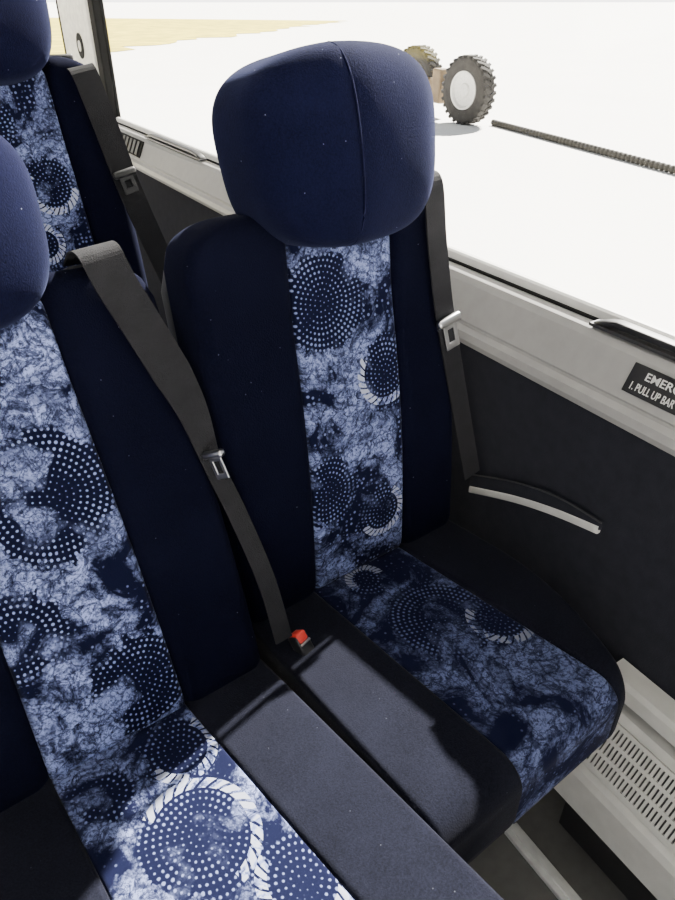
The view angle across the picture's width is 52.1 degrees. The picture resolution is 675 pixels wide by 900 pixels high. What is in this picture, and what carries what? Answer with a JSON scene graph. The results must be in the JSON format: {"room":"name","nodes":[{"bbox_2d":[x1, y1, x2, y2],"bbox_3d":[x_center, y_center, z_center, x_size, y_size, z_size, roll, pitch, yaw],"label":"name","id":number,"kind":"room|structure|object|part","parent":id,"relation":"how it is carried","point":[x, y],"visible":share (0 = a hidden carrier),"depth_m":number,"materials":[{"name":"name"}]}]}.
{"room":"vehicle interior","nodes":[
{"label":"vehicle interior","id":0,"kind":"room"},
{"bbox_2d":[135,169,674,699],"bbox_3d":[-0.233,-0.322,2.148,0.100,0.800,6.800,-19,37,-26],"label":"wall","id":1,"kind":"structure","parent":0,"point":[619,579],"depth_m":1.13,"materials":[{"name":"black plastic"}]},
{"bbox_2d":[55,0,120,117],"bbox_3d":[-1.037,-1.885,2.706,0.074,1.025,0.570,-19,37,-26],"label":"trim","id":2,"kind":"structure","parent":1,"relation":"attached to","point":[83,25],"depth_m":2.71,"materials":[{"name":"white plastic"}]},
{"bbox_2d":[121,132,143,157],"bbox_3d":[-0.806,-1.165,2.608,0.028,0.053,0.400,-19,37,-26],"label":"air vent","id":3,"kind":"object","parent":1,"relation":"attached to","point":[134,146],"visible":0.49,"depth_m":2.52,"materials":[{"name":"black plastic"}]},
{"bbox_2d":[118,122,599,320],"bbox_3d":[0.338,-0.245,1.119,0.006,0.004,4.660,-19,37,-26],"label":"trim","id":4,"kind":"structure","parent":1,"relation":"attached to","point":[506,282],"depth_m":1.16,"materials":[{"name":"black rubber"}]},
{"bbox_2d":[116,117,674,339],"bbox_3d":[0.349,-0.255,1.121,0.024,0.017,4.660,-19,37,-26],"label":"trim","id":5,"kind":"structure","parent":1,"relation":"attached to","point":[592,308],"depth_m":1.14,"materials":[{"name":"grey plastic"}]},
{"bbox_2d":[118,124,674,456],"bbox_3d":[-0.238,-0.690,1.905,0.113,0.112,6.800,-19,37,-26],"label":"trim","id":6,"kind":"structure","parent":1,"relation":"attached to","point":[553,346],"depth_m":1.10,"materials":[{"name":"grey plastic"}]},
{"bbox_2d":[144,134,206,160],"bbox_3d":[-0.542,-1.006,2.276,0.024,0.020,0.512,-19,37,-26],"label":"bar","id":7,"kind":"object","parent":6,"relation":"on","point":[188,151],"visible":1,"depth_m":2.23,"materials":[{"name":"grey metal"}]},
{"bbox_2d":[589,319,674,360],"bbox_3d":[0.468,-0.126,0.921,0.024,0.020,0.312,-19,37,-26],"label":"bar","id":8,"kind":"object","parent":6,"relation":"on","point":[664,346],"visible":1,"depth_m":0.97,"materials":[{"name":"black metal"}]},
{"bbox_2d":[621,362,674,414],"bbox_3d":[0.460,-0.064,0.912,0.020,0.039,0.180,-19,37,-26],"label":"label","id":9,"kind":"object","parent":6,"relation":"attached to","point":[656,388],"visible":1,"depth_m":0.95,"materials":[{"name":"black plastic"}]},
{"bbox_2d":[469,474,603,533],"bbox_3d":[0.336,0.096,1.216,0.012,0.125,0.296,-19,37,-26],"label":"side armrest","id":10,"kind":"object","parent":1,"relation":"attached to","point":[530,496],"visible":0.98,"depth_m":1.19,"materials":[{"name":"grey plastic"}]},
{"bbox_2d":[554,658,674,899],"bbox_3d":[0.760,0.816,0.743,0.118,0.382,1.297,-19,37,-26],"label":"heater","id":11,"kind":"object","parent":1,"relation":"attached to","point":[619,807],"visible":0.79,"depth_m":1.08,"materials":[{"name":"grey plastic"}]},
{"bbox_2d":[583,723,674,851],"bbox_3d":[0.516,0.551,1.004,0.056,0.084,0.360,-19,37,-26],"label":"grille","id":12,"kind":"object","parent":11,"relation":"attached to","point":[632,770],"depth_m":1.07,"materials":[{"name":"metal"}]},
{"bbox_3d":[0.792,0.664,0.668,0.042,0.046,1.297,-19,37,-26],"label":"rail","id":13,"kind":"part","parent":11,"relation":"part of","materials":[{"name":"grey plastic"}]},
{"bbox_2d":[468,788,627,899],"bbox_3d":[-1.369,0.425,1.787,2.820,0.060,6.800,-19,37,-26],"label":"floor","id":14,"kind":"structure","parent":0,"point":[500,865],"depth_m":1.24,"materials":[{"name":"grey plastic"}]},
{"bbox_2d":[0,135,503,899],"bbox_3d":[-0.245,0.302,0.803,0.472,1.218,0.891,-22,39,-30],"label":"seat","id":15,"kind":"object","parent":14,"relation":"on","point":[149,748],"visible":0.94,"depth_m":0.85,"materials":[{"name":"fabric"}]},
{"bbox_3d":[-0.370,0.114,0.876,0.190,0.608,0.091,-22,17,-30],"label":"backrest panel","id":16,"kind":"part","parent":15,"relation":"part of","materials":[{"name":"blue fabric"}]},
{"bbox_2d":[63,240,291,644],"bbox_3d":[-0.210,0.008,0.940,0.316,0.548,0.076,21,38,29],"label":"belt","id":17,"kind":"object","parent":15,"relation":"attached to","point":[107,267],"visible":1,"depth_m":0.89,"materials":[{"name":"fabric"}]},
{"bbox_3d":[-0.137,0.510,0.795,0.220,0.179,0.550,-22,39,-30],"label":"cushion panel","id":18,"kind":"part","parent":15,"relation":"part of","materials":[{"name":"blue fabric"}]},
{"bbox_2d":[161,40,624,863],"bbox_3d":[0.109,0.122,1.041,0.463,1.262,0.669,-22,39,-30],"label":"seat","id":19,"kind":"object","parent":14,"relation":"on","point":[303,319],"visible":0.92,"depth_m":0.97,"materials":[{"name":"fabric"}]},
{"bbox_2d":[288,630,313,655],"bbox_3d":[-0.060,0.360,1.095,0.030,0.216,0.107,-27,42,-35],"label":"seat belt buckle","id":20,"kind":"object","parent":19,"relation":"attached to","point":[300,642],"visible":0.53,"depth_m":1.03,"materials":[{"name":"black plastic"}]},
{"bbox_3d":[-0.049,0.288,1.034,0.005,0.005,0.021,23,39,31],"label":"slot plate","id":21,"kind":"part","parent":20,"relation":"part of","materials":[{"name":"metal"}]},
{"bbox_3d":[0.004,-0.068,1.110,0.205,0.608,0.091,-22,30,-30],"label":"backrest panel","id":22,"kind":"part","parent":19,"relation":"part of","materials":[{"name":"blue fabric"}]},
{"bbox_2d":[425,170,479,479],"bbox_3d":[0.163,-0.184,1.153,0.191,0.528,0.074,15,36,22],"label":"belt","id":23,"kind":"object","parent":19,"relation":"attached to","point":[435,216],"visible":0.84,"depth_m":1.11,"materials":[{"name":"fabric"}]},
{"bbox_3d":[0.165,0.324,1.098,0.202,0.162,0.485,-22,39,-30],"label":"cushion panel","id":24,"kind":"part","parent":19,"relation":"part of","materials":[{"name":"blue fabric"}]},
{"bbox_2d":[504,823,581,899],"bbox_3d":[0.752,1.078,0.712,0.030,0.017,1.620,-19,37,-26],"label":"track","id":25,"kind":"object","parent":14,"relation":"on","point":[532,854],"visible":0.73,"depth_m":1.23,"materials":[{"name":"metal"}]},
{"bbox_3d":[-1.372,-0.489,2.998,0.980,0.155,4.130,-19,37,-26],"label":"trim","id":26,"kind":"structure","parent":14,"relation":"on","visible":0},
{"bbox_2d":[0,0,147,286],"bbox_3d":[-0.505,-0.228,1.296,0.448,1.261,0.709,-22,39,-30],"label":"seat","id":27,"kind":"object","parent":26,"relation":"on","point":[44,117],"visible":0.36,"depth_m":1.33,"materials":[{"name":"fabric"}]},
{"bbox_3d":[-0.597,-0.427,1.387,0.196,0.608,0.091,-22,27,-30],"label":"backrest panel","id":28,"kind":"part","parent":27,"relation":"part of","materials":[{"name":"blue fabric"}]},
{"bbox_2d":[67,63,167,284],"bbox_3d":[-0.450,-0.550,1.423,0.206,0.430,0.080,14,36,21],"label":"belt","id":29,"kind":"object","parent":27,"relation":"attached to","point":[86,77],"visible":0.92,"depth_m":1.38,"materials":[{"name":"black fabric"}]},
{"label":"outside","id":30,"kind":"structure","parent":0,"visible":0},
{"bbox_2d":[47,2,674,332],"bbox_3d":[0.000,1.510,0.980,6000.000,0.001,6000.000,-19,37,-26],"label":"ground","id":31,"kind":"structure","parent":30,"point":[597,228],"depth_m":14.03,"materials":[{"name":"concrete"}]},
{"bbox_2d":[50,18,342,53],"bbox_3d":[-126.611,-52.322,83.836,208.964,0.001,285.963,-19,37,-26],"label":"dry grass","id":32,"kind":"structure","parent":31,"relation":"on","point":[121,31],"depth_m":55.08,"materials":[{"name":"beige plant"}]},
{"bbox_2d":[404,45,496,124],"bbox_3d":[1.902,-6.716,12.625,0.581,1.118,3.116,-11,35,-17],"label":"wheels","id":33,"kind":"object","parent":31,"relation":"on","point":[466,88],"visible":0.65,"depth_m":11.84,"materials":[{"name":"grey rubber"}]},
{"bbox_2d":[491,119,674,173],"bbox_3d":[3.914,-3.878,9.185,0.100,0.095,7.098,-11,35,-17],"label":"hose","id":34,"kind":"object","parent":31,"relation":"on","point":[658,165],"visible":1,"depth_m":9.83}
]}

